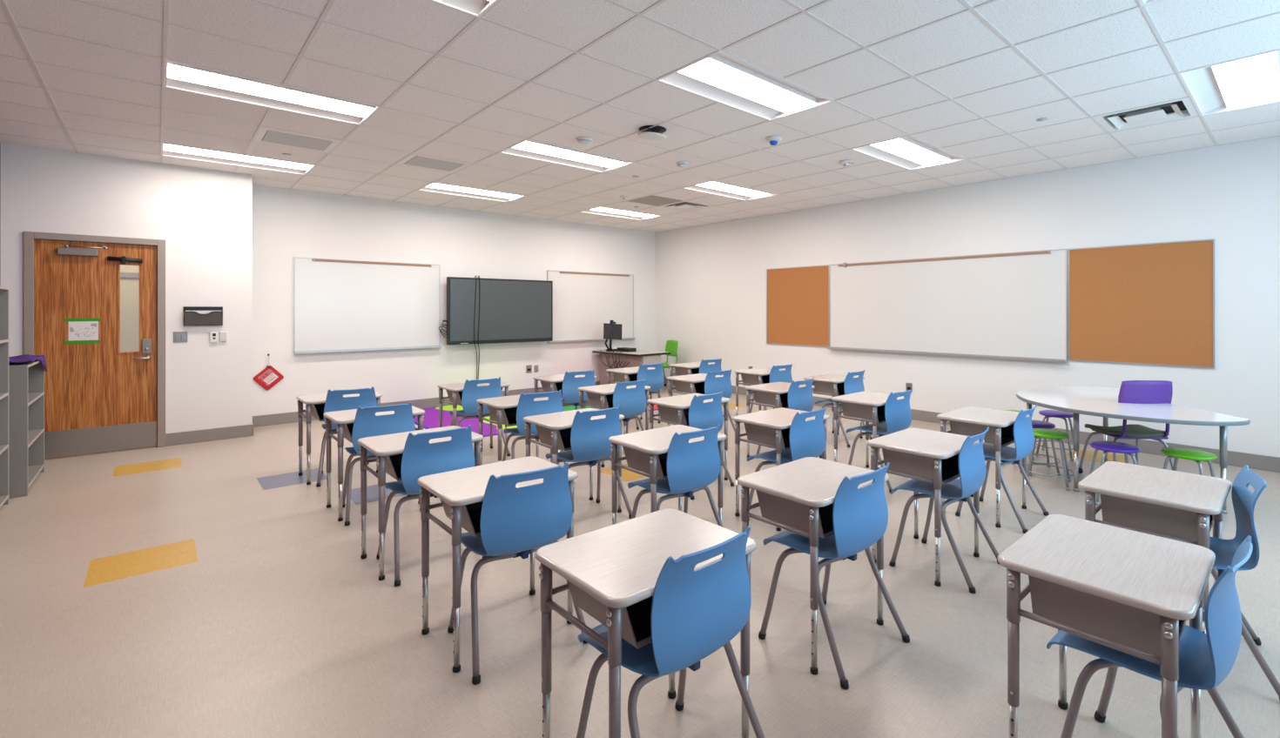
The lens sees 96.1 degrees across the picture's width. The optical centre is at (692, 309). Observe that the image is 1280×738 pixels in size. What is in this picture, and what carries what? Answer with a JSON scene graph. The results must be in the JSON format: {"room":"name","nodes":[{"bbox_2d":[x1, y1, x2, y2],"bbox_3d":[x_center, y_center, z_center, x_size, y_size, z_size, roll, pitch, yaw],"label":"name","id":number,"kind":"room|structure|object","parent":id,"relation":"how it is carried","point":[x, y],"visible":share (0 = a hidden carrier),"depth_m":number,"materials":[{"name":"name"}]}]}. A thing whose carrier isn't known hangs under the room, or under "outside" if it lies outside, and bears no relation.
{"room":"classroom","nodes":[
{"label":"classroom","id":0,"kind":"room"},
{"bbox_2d":[0,142,252,433],"bbox_3d":[-6.047,-0.227,6.281,1.875,3.373,0.780,0,0,-43],"label":"wall","id":1,"kind":"structure","parent":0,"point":[204,217],"depth_m":6.18,"materials":[{"name":"paint"}]},
{"bbox_2d":[23,231,165,459],"bbox_3d":[-6.034,0.356,5.831,0.994,2.207,0.195,0,0,-43],"label":"door","id":2,"kind":"structure","parent":1,"relation":"attached to","point":[99,398],"depth_m":5.78,"materials":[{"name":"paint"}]},
{"bbox_2d":[64,318,101,343],"bbox_3d":[-6.090,0.211,5.730,0.250,0.253,0.002,0,0,-43],"label":"poster","id":3,"kind":"object","parent":2,"relation":"attached to","point":[85,331],"visible":1,"depth_m":5.73,"materials":[{"name":"paper"}]},
{"bbox_2d":[183,306,222,325],"bbox_3d":[-5.390,0.070,6.321,0.330,0.210,0.060,0,0,-43],"label":"file holder","id":4,"kind":"object","parent":1,"relation":"attached to","point":[192,315],"visible":1,"depth_m":6.32,"materials":[{"name":"black plastic"}]},
{"bbox_2d":[165,424,252,446],"bbox_3d":[-5.362,1.393,6.380,0.740,0.135,0.012,0,0,-43],"label":"baseboard","id":5,"kind":"structure","parent":1,"relation":"attached to","point":[189,437],"depth_m":6.36,"materials":[{"name":"rubber"}]},
{"bbox_2d":[120,264,139,351],"bbox_3d":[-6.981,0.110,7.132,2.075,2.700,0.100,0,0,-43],"label":"window","id":6,"kind":"structure","parent":0,"point":[129,286],"depth_m":7.08,"materials":[{"name":"glass"}]},
{"bbox_2d":[252,184,655,416],"bbox_3d":[-3.132,-0.227,9.441,6.700,3.373,0.150,0,0,-43],"label":"wall","id":7,"kind":"structure","parent":0,"point":[287,224],"depth_m":8.46,"materials":[{"name":"paint"}]},
{"bbox_2d":[293,256,441,354],"bbox_3d":[-4.473,-0.057,8.030,1.835,1.257,0.078,0,0,-43],"label":"whiteboard","id":8,"kind":"object","parent":7,"relation":"attached to","point":[340,306],"visible":1,"depth_m":7.96,"materials":[{"name":"plastic"}]},
{"bbox_2d":[294,345,441,354],"bbox_3d":[-4.468,0.557,8.025,1.835,0.030,0.064,0,0,-43],"label":"marker tray","id":9,"kind":"object","parent":8,"relation":"on","point":[303,351],"depth_m":7.90,"materials":[{"name":"metal"}]},
{"bbox_2d":[252,381,599,427],"bbox_3d":[-3.132,1.393,9.331,6.550,0.135,0.012,0,0,-43],"label":"baseboard","id":10,"kind":"structure","parent":7,"relation":"attached to","point":[268,420],"depth_m":8.14,"materials":[{"name":"rubber"}]},
{"bbox_2d":[438,276,552,345],"bbox_3d":[-3.119,0.018,9.207,1.859,1.025,0.200,0,0,-43],"label":"television","id":11,"kind":"object","parent":7,"relation":"attached to","point":[511,311],"visible":1,"depth_m":9.12,"materials":[{"name":"black plastic"}]},
{"bbox_2d":[546,269,635,343],"bbox_3d":[-1.810,-0.057,10.523,1.860,1.257,0.078,0,0,-43],"label":"whiteboard","id":12,"kind":"object","parent":7,"relation":"attached to","point":[582,302],"visible":0.98,"depth_m":10.48,"materials":[{"name":"plastic"}]},
{"bbox_2d":[547,337,635,343],"bbox_3d":[-1.805,0.557,10.518,1.860,0.030,0.064,0,0,-43],"label":"marker tray","id":13,"kind":"object","parent":12,"relation":"on","point":[561,340],"depth_m":10.31,"materials":[{"name":"metal"}]},
{"bbox_2d":[0,384,1279,737],"bbox_3d":[-0.298,1.460,4.932,8.425,0.001,10.308,0,0,-43],"label":"floor","id":14,"kind":"structure","parent":0,"point":[206,589],"depth_m":2.64,"materials":[{"name":"beige tile"}]},
{"bbox_2d":[0,286,8,508],"bbox_3d":[-4.908,0.645,3.888,0.238,1.630,0.945,0,0,-43],"label":"bookshelf","id":15,"kind":"object","parent":14,"relation":"on","point":[3,290],"visible":1,"depth_m":4.29,"materials":[{"name":"grey laminate"}]},
{"bbox_2d":[8,360,44,498],"bbox_3d":[-5.643,0.948,4.727,0.312,1.025,0.925,0,0,-43],"label":"bookshelf","id":16,"kind":"object","parent":14,"relation":"on","point":[26,380],"visible":0.88,"depth_m":4.49,"materials":[{"name":"grey laminate"}]},
{"bbox_2d":[8,354,47,371],"bbox_3d":[-5.647,0.477,4.754,0.315,0.162,0.862,0,0,-43],"label":"cloth","id":17,"kind":"object","parent":16,"relation":"on","point":[27,358],"visible":0.88,"depth_m":4.88,"materials":[{"name":"fabric"}]},
{"bbox_2d":[296,392,382,485],"bbox_3d":[-3.141,1.110,5.104,0.590,0.700,0.465,0,0,-43],"label":"student desk","id":18,"kind":"object","parent":14,"relation":"on","point":[315,403],"visible":0.56,"depth_m":5.00,"materials":[{"name":"metal"}]},
{"bbox_2d":[316,386,377,486],"bbox_3d":[-3.007,1.065,5.046,0.503,0.795,0.480,0,0,-32],"label":"chair","id":19,"kind":"object","parent":14,"relation":"on","point":[335,400],"visible":0.38,"depth_m":4.88,"materials":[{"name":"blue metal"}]},
{"bbox_2d":[323,405,424,521],"bbox_3d":[-2.369,1.110,4.279,0.590,0.700,0.465,0,0,-43],"label":"student desk","id":20,"kind":"object","parent":14,"relation":"on","point":[345,419],"visible":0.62,"depth_m":4.19,"materials":[{"name":"laminate"}]},
{"bbox_2d":[342,402,420,525],"bbox_3d":[-2.279,1.065,4.200,0.503,0.795,0.480,0,0,-36],"label":"chair","id":21,"kind":"object","parent":14,"relation":"on","point":[367,424],"visible":0.48,"depth_m":4.05,"materials":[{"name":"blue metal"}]},
{"bbox_2d":[357,425,483,580],"bbox_3d":[-1.615,1.110,3.416,0.590,0.700,0.465,0,0,-43],"label":"student desk","id":22,"kind":"object","parent":14,"relation":"on","point":[388,449],"visible":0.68,"depth_m":3.35,"materials":[{"name":"laminate"}]},
{"bbox_2d":[376,424,486,586],"bbox_3d":[-1.531,1.065,3.356,0.503,0.795,0.480,0,0,-41],"label":"chair","id":23,"kind":"object","parent":14,"relation":"on","point":[421,458],"visible":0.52,"depth_m":3.20,"materials":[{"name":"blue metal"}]},
{"bbox_2d":[437,382,510,445],"bbox_3d":[-2.228,1.110,5.848,0.590,0.700,0.465,0,0,-43],"label":"student desk","id":24,"kind":"object","parent":14,"relation":"on","point":[454,391],"visible":0.37,"depth_m":5.77,"materials":[{"name":"laminate"}]},
{"bbox_2d":[449,377,510,456],"bbox_3d":[-2.156,1.065,5.740,0.503,0.795,0.480,0,0,-40],"label":"chair","id":25,"kind":"object","parent":14,"relation":"on","point":[471,393],"visible":0.56,"depth_m":5.60,"materials":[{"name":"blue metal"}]},
{"bbox_2d":[417,456,578,673],"bbox_3d":[-0.888,1.110,2.631,0.590,0.700,0.465,0,0,-43],"label":"student desk","id":26,"kind":"object","parent":14,"relation":"on","point":[461,492],"visible":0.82,"depth_m":2.57,"materials":[{"name":"laminate"}]},
{"bbox_2d":[447,462,587,684],"bbox_3d":[-0.787,1.065,2.562,0.503,0.795,0.480,0,0,-36],"label":"chair","id":27,"kind":"object","parent":14,"relation":"on","point":[515,522],"visible":0.85,"depth_m":2.41,"materials":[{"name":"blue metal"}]},
{"bbox_2d":[476,394,562,465],"bbox_3d":[-1.474,1.110,4.897,0.590,0.700,0.465,0,0,-43],"label":"student desk","id":28,"kind":"object","parent":14,"relation":"on","point":[501,410],"visible":0.38,"depth_m":4.79,"materials":[{"name":"laminate"}]},
{"bbox_2d":[502,390,565,464],"bbox_3d":[-1.334,1.065,4.850,0.503,0.795,0.480,0,0,-33],"label":"chair","id":29,"kind":"object","parent":14,"relation":"on","point":[527,407],"visible":0.51,"depth_m":4.70,"materials":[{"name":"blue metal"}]},
{"bbox_2d":[413,396,658,437],"bbox_3d":[-2.241,1.454,8.408,3.380,0.010,2.460,0,0,-43],"label":"rug","id":30,"kind":"object","parent":14,"relation":"on","point":[431,418],"visible":0.13,"depth_m":7.50,"materials":[{"name":"purple carpet"}]},
{"bbox_2d":[532,374,596,410],"bbox_3d":[-1.452,1.110,6.534,0.590,0.700,0.465,0,0,-43],"label":"student desk","id":31,"kind":"object","parent":14,"relation":"on","point":[549,383],"visible":0.31,"depth_m":6.46,"materials":[{"name":"laminate"}]},
{"bbox_2d":[523,408,624,512],"bbox_3d":[-0.843,1.110,4.091,0.590,0.700,0.465,0,0,-43],"label":"student desk","id":32,"kind":"object","parent":14,"relation":"on","point":[554,430],"visible":0.6,"depth_m":4.03,"materials":[{"name":"laminate"}]},
{"bbox_2d":[561,370,595,409],"bbox_3d":[-1.340,1.065,6.471,0.503,0.795,0.480,0,0,-35],"label":"chair","id":33,"kind":"object","parent":14,"relation":"on","point":[570,384],"visible":0.45,"depth_m":6.31,"materials":[{"name":"blue plastic"}]},
{"bbox_2d":[545,405,632,518],"bbox_3d":[-0.750,1.065,4.034,0.503,0.795,0.480,0,0,-40],"label":"chair","id":34,"kind":"object","parent":14,"relation":"on","point":[589,443],"visible":0.74,"depth_m":3.91,"materials":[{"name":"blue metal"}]},
{"bbox_2d":[577,383,650,467],"bbox_3d":[-0.767,1.110,5.641,0.590,0.700,0.465,0,0,-43],"label":"student desk","id":35,"kind":"object","parent":14,"relation":"on","point":[601,396],"visible":0.41,"depth_m":5.58,"materials":[{"name":"laminate"}]},
{"bbox_2d":[613,378,646,434],"bbox_3d":[-0.699,1.065,5.571,0.503,0.795,0.480,0,0,-44],"label":"chair","id":36,"kind":"object","parent":14,"relation":"on","point":[632,402],"visible":0.58,"depth_m":5.46,"materials":[{"name":"blue plastic"}]},
{"bbox_2d":[592,350,670,394],"bbox_3d":[-1.108,1.105,10.312,1.290,0.710,0.750,0,0,44],"label":"desk","id":37,"kind":"object","parent":14,"relation":"on","point":[636,359],"visible":0.51,"depth_m":10.03,"materials":[{"name":"grey laminate"}]},
{"bbox_2d":[603,323,621,351],"bbox_3d":[-1.462,0.496,10.342,0.380,0.516,0.198,0,0,-43],"label":"computer monitor","id":38,"kind":"object","parent":37,"relation":"on","point":[611,332],"visible":0.93,"depth_m":10.30,"materials":[{"name":"black plastic"}]},
{"bbox_2d":[592,350,670,357],"bbox_3d":[-1.108,0.767,10.312,1.290,0.034,0.750,0,0,44],"label":"countertop","id":39,"kind":"structure","parent":37,"relation":"on","point":[639,353],"depth_m":9.99,"materials":[{"name":"grey laminate"}]},
{"bbox_2d":[606,366,660,423],"bbox_3d":[-0.746,1.110,7.345,0.590,0.700,0.465,0,0,-43],"label":"student desk","id":40,"kind":"object","parent":14,"relation":"on","point":[626,374],"visible":0.34,"depth_m":7.28,"materials":[{"name":"laminate"}]},
{"bbox_2d":[535,508,756,737],"bbox_3d":[-0.142,1.110,1.849,0.590,0.700,0.465,0,0,-43],"label":"student desk","id":41,"kind":"object","parent":14,"relation":"on","point":[611,573],"visible":0.86,"depth_m":1.79,"materials":[{"name":"laminate"}]},
{"bbox_2d":[634,363,668,430],"bbox_3d":[-0.614,1.065,7.311,0.503,0.795,0.480,0,0,-37],"label":"chair","id":42,"kind":"object","parent":14,"relation":"on","point":[654,378],"visible":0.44,"depth_m":7.19,"materials":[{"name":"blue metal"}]},
{"bbox_2d":[608,424,726,525],"bbox_3d":[-0.146,1.110,3.449,0.590,0.700,0.465,0,0,-43],"label":"student desk","id":43,"kind":"object","parent":14,"relation":"on","point":[645,452],"visible":0.48,"depth_m":3.38,"materials":[{"name":"laminate"}]},
{"bbox_2d":[660,340,678,386],"bbox_3d":[-0.555,1.014,10.613,0.526,0.890,0.511,0,0,-33],"label":"chair","id":44,"kind":"object","parent":14,"relation":"on","point":[671,346],"visible":0.44,"depth_m":10.76,"materials":[{"name":"green plastic"}]},
{"bbox_2d":[576,525,765,737],"bbox_3d":[-0.067,1.065,1.791,0.503,0.795,0.480,0,0,-43],"label":"chair","id":45,"kind":"object","parent":14,"relation":"on","point":[696,614],"visible":0.86,"depth_m":1.66,"materials":[{"name":"blue plastic"}]},
{"bbox_2d":[627,424,723,527],"bbox_3d":[-0.087,1.065,3.365,0.503,0.795,0.480,0,0,-41],"label":"chair","id":46,"kind":"object","parent":14,"relation":"on","point":[690,468],"visible":0.8,"depth_m":3.25,"materials":[{"name":"blue plastic"}]},
{"bbox_2d":[646,393,730,480],"bbox_3d":[-0.028,1.110,4.874,0.590,0.700,0.465,0,0,-43],"label":"student desk","id":47,"kind":"object","parent":14,"relation":"on","point":[674,410],"visible":0.56,"depth_m":4.81,"materials":[{"name":"laminate"}]},
{"bbox_2d":[668,362,714,396],"bbox_3d":[0.026,1.110,8.013,0.590,0.700,0.465,0,0,-43],"label":"student desk","id":48,"kind":"object","parent":14,"relation":"on","point":[692,367],"visible":0.27,"depth_m":7.93,"materials":[{"name":"laminate"}]},
{"bbox_2d":[666,373,722,425],"bbox_3d":[0.061,1.110,6.512,0.590,0.700,0.465,0,0,-43],"label":"student desk","id":49,"kind":"object","parent":14,"relation":"on","point":[689,384],"visible":0.31,"depth_m":6.43,"materials":[{"name":"laminate"}]},
{"bbox_2d":[688,390,734,499],"bbox_3d":[0.008,1.065,4.739,0.480,0.795,0.503,0,0,45],"label":"chair","id":50,"kind":"object","parent":14,"relation":"on","point":[702,415],"visible":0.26,"depth_m":4.61,"materials":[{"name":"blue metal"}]},
{"bbox_2d":[699,358,723,406],"bbox_3d":[0.163,1.065,7.979,0.503,0.795,0.480,0,0,-36],"label":"chair","id":51,"kind":"object","parent":14,"relation":"on","point":[704,367],"visible":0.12,"depth_m":7.83,"materials":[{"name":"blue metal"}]},
{"bbox_2d":[704,369,734,431],"bbox_3d":[0.196,1.065,6.486,0.503,0.795,0.480,0,0,-38],"label":"chair","id":52,"kind":"object","parent":14,"relation":"on","point":[712,385],"visible":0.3,"depth_m":6.36,"materials":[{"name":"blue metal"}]},
{"bbox_2d":[734,367,784,416],"bbox_3d":[0.876,1.110,7.193,0.590,0.700,0.465,0,0,-43],"label":"student desk","id":53,"kind":"object","parent":14,"relation":"on","point":[755,376],"visible":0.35,"depth_m":7.11,"materials":[{"name":"laminate"}]},
{"bbox_2d":[749,363,792,413],"bbox_3d":[0.996,1.065,7.152,0.503,0.795,0.480,0,0,-38],"label":"chair","id":54,"kind":"object","parent":14,"relation":"on","point":[776,375],"visible":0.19,"depth_m":7.02,"materials":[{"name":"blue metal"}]},
{"bbox_2d":[744,382,815,464],"bbox_3d":[0.869,1.110,5.707,0.590,0.700,0.465,0,0,-43],"label":"student desk","id":55,"kind":"object","parent":14,"relation":"on","point":[774,394],"visible":0.45,"depth_m":5.61,"materials":[{"name":"laminate"}]},
{"bbox_2d":[732,408,829,531],"bbox_3d":[0.636,1.110,4.106,0.590,0.700,0.465,0,0,-43],"label":"student desk","id":56,"kind":"object","parent":14,"relation":"on","point":[769,428],"visible":0.62,"depth_m":4.02,"materials":[{"name":"laminate"}]},
{"bbox_2d":[747,406,826,505],"bbox_3d":[0.680,1.065,3.985,0.503,0.795,0.480,0,0,-43],"label":"chair","id":57,"kind":"object","parent":14,"relation":"on","point":[807,439],"visible":0.65,"depth_m":3.87,"materials":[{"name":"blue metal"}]},
{"bbox_2d":[756,377,821,458],"bbox_3d":[0.945,1.065,5.649,0.503,0.795,0.480,0,0,-43],"label":"chair","id":58,"kind":"object","parent":14,"relation":"on","point":[801,399],"visible":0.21,"depth_m":5.51,"materials":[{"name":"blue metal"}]},
{"bbox_2d":[737,457,889,674],"bbox_3d":[0.555,1.110,2.619,0.590,0.700,0.465,0,0,-43],"label":"student desk","id":59,"kind":"object","parent":14,"relation":"on","point":[798,496],"visible":0.84,"depth_m":2.51,"materials":[{"name":"laminate"}]},
{"bbox_2d":[758,462,909,689],"bbox_3d":[0.618,1.065,2.539,0.503,0.795,0.480,0,0,-41],"label":"chair","id":60,"kind":"object","parent":14,"relation":"on","point":[860,515],"visible":0.86,"depth_m":2.42,"materials":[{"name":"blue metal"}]},
{"bbox_2d":[803,373,864,438],"bbox_3d":[1.602,1.110,6.476,0.590,0.700,0.465,0,0,-43],"label":"student desk","id":61,"kind":"object","parent":14,"relation":"on","point":[832,385],"visible":0.44,"depth_m":6.37,"materials":[{"name":"laminate"}]},
{"bbox_2d":[815,370,872,447],"bbox_3d":[1.680,1.065,6.414,0.503,0.795,0.480,0,0,-43],"label":"chair","id":62,"kind":"object","parent":14,"relation":"on","point":[852,385],"visible":0.48,"depth_m":6.27,"materials":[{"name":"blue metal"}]},
{"bbox_2d":[830,391,904,467],"bbox_3d":[1.557,1.110,5.002,0.590,0.700,0.465,0,0,-43],"label":"student desk","id":63,"kind":"object","parent":14,"relation":"on","point":[867,407],"visible":0.56,"depth_m":4.92,"materials":[{"name":"metal"}]},
{"bbox_2d":[846,389,912,492],"bbox_3d":[1.623,1.065,4.894,0.503,0.795,0.480,0,0,-40],"label":"chair","id":64,"kind":"object","parent":14,"relation":"on","point":[898,414],"visible":0.69,"depth_m":4.77,"materials":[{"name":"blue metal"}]},
{"bbox_2d":[867,428,984,586],"bbox_3d":[1.365,1.110,3.349,0.590,0.700,0.465,0,0,-43],"label":"student desk","id":65,"kind":"object","parent":14,"relation":"on","point":[926,455],"visible":0.82,"depth_m":3.24,"materials":[{"name":"laminate"}]},
{"bbox_2d":[889,426,999,593],"bbox_3d":[1.448,1.065,3.284,0.480,0.795,0.503,0,0,44],"label":"chair","id":66,"kind":"object","parent":14,"relation":"on","point":[971,461],"visible":0.86,"depth_m":3.20,"materials":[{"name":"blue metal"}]},
{"bbox_2d":[936,406,1029,527],"bbox_3d":[2.120,1.110,4.166,0.590,0.700,0.465,0,0,-43],"label":"student desk","id":67,"kind":"object","parent":14,"relation":"on","point":[971,421],"visible":0.59,"depth_m":4.05,"materials":[{"name":"laminate"}]},
{"bbox_2d":[955,404,1049,533],"bbox_3d":[2.188,1.065,4.067,0.503,0.795,0.480,0,0,-44],"label":"chair","id":68,"kind":"object","parent":14,"relation":"on","point":[1023,433],"visible":0.83,"depth_m":3.96,"materials":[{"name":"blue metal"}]},
{"bbox_2d":[1011,419,1060,476],"bbox_3d":[3.130,1.244,5.231,0.385,0.436,0.387,0,0,17],"label":"stool","id":69,"kind":"object","parent":14,"relation":"on","point":[1035,424],"visible":0.38,"depth_m":5.11,"materials":[{"name":"purple plastic"}]},
{"bbox_2d":[1025,428,1073,491],"bbox_3d":[3.000,1.244,4.840,0.385,0.436,0.387,0,0,35],"label":"stool","id":70,"kind":"object","parent":14,"relation":"on","point":[1038,433],"visible":0.86,"depth_m":4.78,"materials":[{"name":"green plastic"}]},
{"bbox_2d":[1035,410,1079,461],"bbox_3d":[3.656,1.244,5.752,0.385,0.436,0.387,0,0,42],"label":"stool","id":71,"kind":"object","parent":14,"relation":"on","point":[1047,414],"visible":0.79,"depth_m":5.71,"materials":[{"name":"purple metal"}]},
{"bbox_2d":[997,514,1215,737],"bbox_3d":[1.296,1.110,1.791,0.590,0.700,0.465,0,0,-43],"label":"student desk","id":72,"kind":"object","parent":14,"relation":"on","point":[1130,592],"visible":0.97,"depth_m":1.69,"materials":[{"name":"laminate"}]},
{"bbox_2d":[1089,441,1140,505],"bbox_3d":[3.215,1.244,4.365,0.385,0.436,0.387,0,0,22],"label":"stool","id":73,"kind":"object","parent":14,"relation":"on","point":[1108,447],"visible":0.59,"depth_m":4.31,"materials":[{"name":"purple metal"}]},
{"bbox_2d":[1078,380,1173,473],"bbox_3d":[3.698,1.014,4.869,0.511,0.890,0.526,0,0,2],"label":"chair","id":74,"kind":"object","parent":14,"relation":"on","point":[1133,392],"visible":0.76,"depth_m":4.67,"materials":[{"name":"purple plastic"}]},
{"bbox_2d":[1016,386,1250,513],"bbox_3d":[3.422,1.110,4.847,1.162,0.700,1.848,0,0,8],"label":"table","id":75,"kind":"object","parent":14,"relation":"on","point":[1099,401],"visible":0.72,"depth_m":4.45,"materials":[{"name":"white laminate"}]},
{"bbox_2d":[1046,535,1253,737],"bbox_3d":[1.407,1.065,1.734,0.503,0.795,0.480,0,0,-39],"label":"chair","id":76,"kind":"object","parent":14,"relation":"on","point":[1206,660],"visible":0.67,"depth_m":1.66,"materials":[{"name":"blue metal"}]},
{"bbox_2d":[1077,461,1232,633],"bbox_3d":[2.045,1.110,2.534,0.590,0.700,0.465,0,0,-43],"label":"student desk","id":77,"kind":"object","parent":14,"relation":"on","point":[1182,507],"visible":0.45,"depth_m":2.42,"materials":[{"name":"laminate"}]},
{"bbox_2d":[1160,447,1217,477],"bbox_3d":[3.598,1.244,4.160,0.387,0.436,0.385,0,0,-33],"label":"stool","id":78,"kind":"object","parent":14,"relation":"on","point":[1196,455],"visible":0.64,"depth_m":4.12,"materials":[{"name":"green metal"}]},
{"bbox_2d":[1209,464,1279,700],"bbox_3d":[2.146,1.065,2.440,0.480,0.795,0.503,0,0,35],"label":"chair","id":79,"kind":"object","parent":14,"relation":"on","point":[1243,501],"visible":0.44,"depth_m":2.38,"materials":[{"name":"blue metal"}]},
{"bbox_2d":[0,0,1279,232],"bbox_3d":[-0.298,-1.761,4.931,8.825,0.404,10.708,0,0,-43],"label":"ceiling","id":80,"kind":"structure","parent":0,"point":[972,80],"depth_m":4.01,"materials":[{"name":"tile"}]},
{"bbox_2d":[161,142,315,175],"bbox_3d":[-4.707,-1.595,5.979,1.223,0.075,0.614,0,0,-43],"label":"ceiling light","id":81,"kind":"object","parent":80,"relation":"attached to","point":[168,150],"visible":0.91,"depth_m":6.00,"materials":[{"name":"plastic"}]},
{"bbox_2d":[163,59,381,125],"bbox_3d":[-3.041,-1.595,4.199,1.223,0.075,0.614,0,0,-43],"label":"ceiling light","id":82,"kind":"object","parent":80,"relation":"attached to","point":[184,77],"visible":0.93,"depth_m":4.18,"materials":[{"name":"plastic"}]},
{"bbox_2d":[253,127,341,153],"bbox_3d":[-3.651,-1.562,5.297,0.598,0.010,0.598,0,0,-43],"label":"ceiling vent","id":83,"kind":"object","parent":80,"relation":"in","point":[274,137],"visible":1,"depth_m":5.27,"materials":[{"name":"metal"}]},
{"bbox_2d":[396,153,471,173],"bbox_3d":[-2.761,-1.562,6.130,0.598,0.010,0.598,0,0,-43],"label":"ceiling vent","id":84,"kind":"object","parent":80,"relation":"in","point":[420,161],"visible":1,"depth_m":6.12,"materials":[{"name":"metal"}]},
{"bbox_2d":[429,0,498,18],"bbox_3d":[-1.374,-1.595,2.419,1.223,0.075,0.614,0,0,-43],"label":"ceiling light","id":85,"kind":"object","parent":80,"relation":"attached to","point":[475,8],"visible":1,"depth_m":2.97,"materials":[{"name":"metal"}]},
{"bbox_2d":[417,182,525,202],"bbox_3d":[-2.927,-1.595,7.645,1.223,0.075,0.614,0,0,-43],"label":"ceiling light","id":86,"kind":"object","parent":80,"relation":"attached to","point":[434,187],"visible":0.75,"depth_m":7.70,"materials":[{"name":"plastic"}]},
{"bbox_2d":[499,139,634,172],"bbox_3d":[-1.260,-1.595,5.865,1.223,0.075,0.614,0,0,-43],"label":"ceiling light","id":87,"kind":"object","parent":80,"relation":"attached to","point":[531,149],"visible":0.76,"depth_m":5.89,"materials":[{"name":"plastic"}]},
{"bbox_2d":[579,207,660,220],"bbox_3d":[-1.147,-1.595,9.312,1.223,0.075,0.614,0,0,-43],"label":"ceiling light","id":88,"kind":"object","parent":80,"relation":"attached to","point":[600,211],"visible":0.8,"depth_m":9.41,"materials":[{"name":"plastic"}]},
{"bbox_2d":[637,125,666,140],"bbox_3d":[-0.350,-1.526,4.968,0.260,0.080,0.259,0,0,-43],"label":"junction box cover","id":89,"kind":"object","parent":80,"relation":"attached to","point":[654,133],"visible":1,"depth_m":4.93,"materials":[{"name":"white plastic"}]},
{"bbox_2d":[628,195,682,206],"bbox_3d":[-0.536,-1.567,8.213,0.594,0.008,0.594,0,0,-43],"label":"access panel","id":90,"kind":"object","parent":80,"relation":"attached to","point":[652,200],"visible":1,"depth_m":8.20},
{"bbox_2d":[660,201,712,210],"bbox_3d":[-0.091,-1.587,8.630,0.602,0.072,0.602,0,0,-43],"label":"ceiling vent","id":91,"kind":"object","parent":80,"relation":"in","point":[685,205],"visible":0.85,"depth_m":8.62,"materials":[{"name":"metal"}]},
{"bbox_2d":[682,180,778,200],"bbox_3d":[0.520,-1.595,7.532,1.223,0.075,0.614,0,0,-43],"label":"ceiling light","id":92,"kind":"object","parent":80,"relation":"attached to","point":[716,187],"visible":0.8,"depth_m":7.60,"materials":[{"name":"plastic"}]},
{"bbox_2d":[655,50,834,121],"bbox_3d":[0.406,-1.595,4.085,1.223,0.075,0.614,0,0,-43],"label":"ceiling light","id":93,"kind":"object","parent":80,"relation":"attached to","point":[724,78],"visible":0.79,"depth_m":4.08,"materials":[{"name":"plastic"}]},
{"bbox_2d":[850,134,966,170],"bbox_3d":[2.186,-1.595,5.751,1.223,0.075,0.614,0,0,-43],"label":"ceiling light","id":94,"kind":"object","parent":80,"relation":"attached to","point":[908,152],"visible":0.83,"depth_m":5.79,"materials":[{"name":"plastic"}]},
{"bbox_2d":[1093,97,1199,132],"bbox_3d":[3.658,-1.587,4.625,0.602,0.072,0.602,0,0,-43],"label":"ceiling vent","id":95,"kind":"object","parent":80,"relation":"in","point":[1154,114],"visible":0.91,"depth_m":4.62,"materials":[{"name":"metal"}]},
{"bbox_2d":[1177,49,1279,116],"bbox_3d":[3.853,-1.595,3.971,1.223,0.075,0.614,0,0,-43],"label":"ceiling light","id":96,"kind":"object","parent":80,"relation":"attached to","point":[1254,80],"visible":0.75,"depth_m":4.02,"materials":[{"name":"plastic"}]},
{"bbox_2d":[655,136,1279,458],"bbox_3d":[2.883,-0.227,7.807,0.150,3.373,10.458,0,0,-43],"label":"wall","id":97,"kind":"structure","parent":0,"point":[710,279],"depth_m":6.64,"materials":[{"name":"paint"}]},
{"bbox_2d":[766,264,829,347],"bbox_3d":[1.639,-0.058,9.013,0.018,1.235,1.210,0,0,-43],"label":"corkboard","id":98,"kind":"object","parent":97,"relation":"attached to","point":[798,299],"visible":1,"depth_m":8.98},
{"bbox_2d":[827,249,1067,363],"bbox_3d":[3.079,-0.052,7.430,0.078,1.269,3.060,0,0,-43],"label":"whiteboard","id":99,"kind":"object","parent":97,"relation":"attached to","point":[1007,306],"visible":1,"depth_m":7.22,"materials":[{"name":"plastic"}]},
{"bbox_2d":[827,347,1067,363],"bbox_3d":[3.074,0.567,7.426,0.064,0.030,3.060,0,0,-43],"label":"marker tray","id":100,"kind":"object","parent":99,"relation":"on","point":[942,353],"depth_m":7.13,"materials":[{"name":"metal"}]},
{"bbox_2d":[663,377,1279,472],"bbox_3d":[2.777,1.393,7.802,0.012,0.135,10.296,0,0,-43],"label":"baseboard","id":101,"kind":"structure","parent":97,"relation":"attached to","point":[1236,459],"depth_m":5.78,"materials":[{"name":"rubber"}]},
{"bbox_2d":[1068,238,1214,369],"bbox_3d":[4.560,-0.058,5.892,0.018,1.235,1.200,0,0,-43],"label":"corkboard","id":102,"kind":"object","parent":97,"relation":"attached to","point":[1151,304],"visible":1,"depth_m":5.84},
{"bbox_3d":[-5.352,0.569,7.239,0.018,0.026,0.031,0,0,-43],"label":"wall hook","id":103,"kind":"object","parent":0,"visible":0},
{"bbox_2d":[253,355,283,390],"bbox_3d":[-5.350,0.795,7.237,0.312,0.441,0.032,0,0,-43],"label":"pouch","id":104,"kind":"object","parent":103,"relation":"hanging from","point":[269,377],"visible":1,"depth_m":7.23,"materials":[{"name":"plastic"}]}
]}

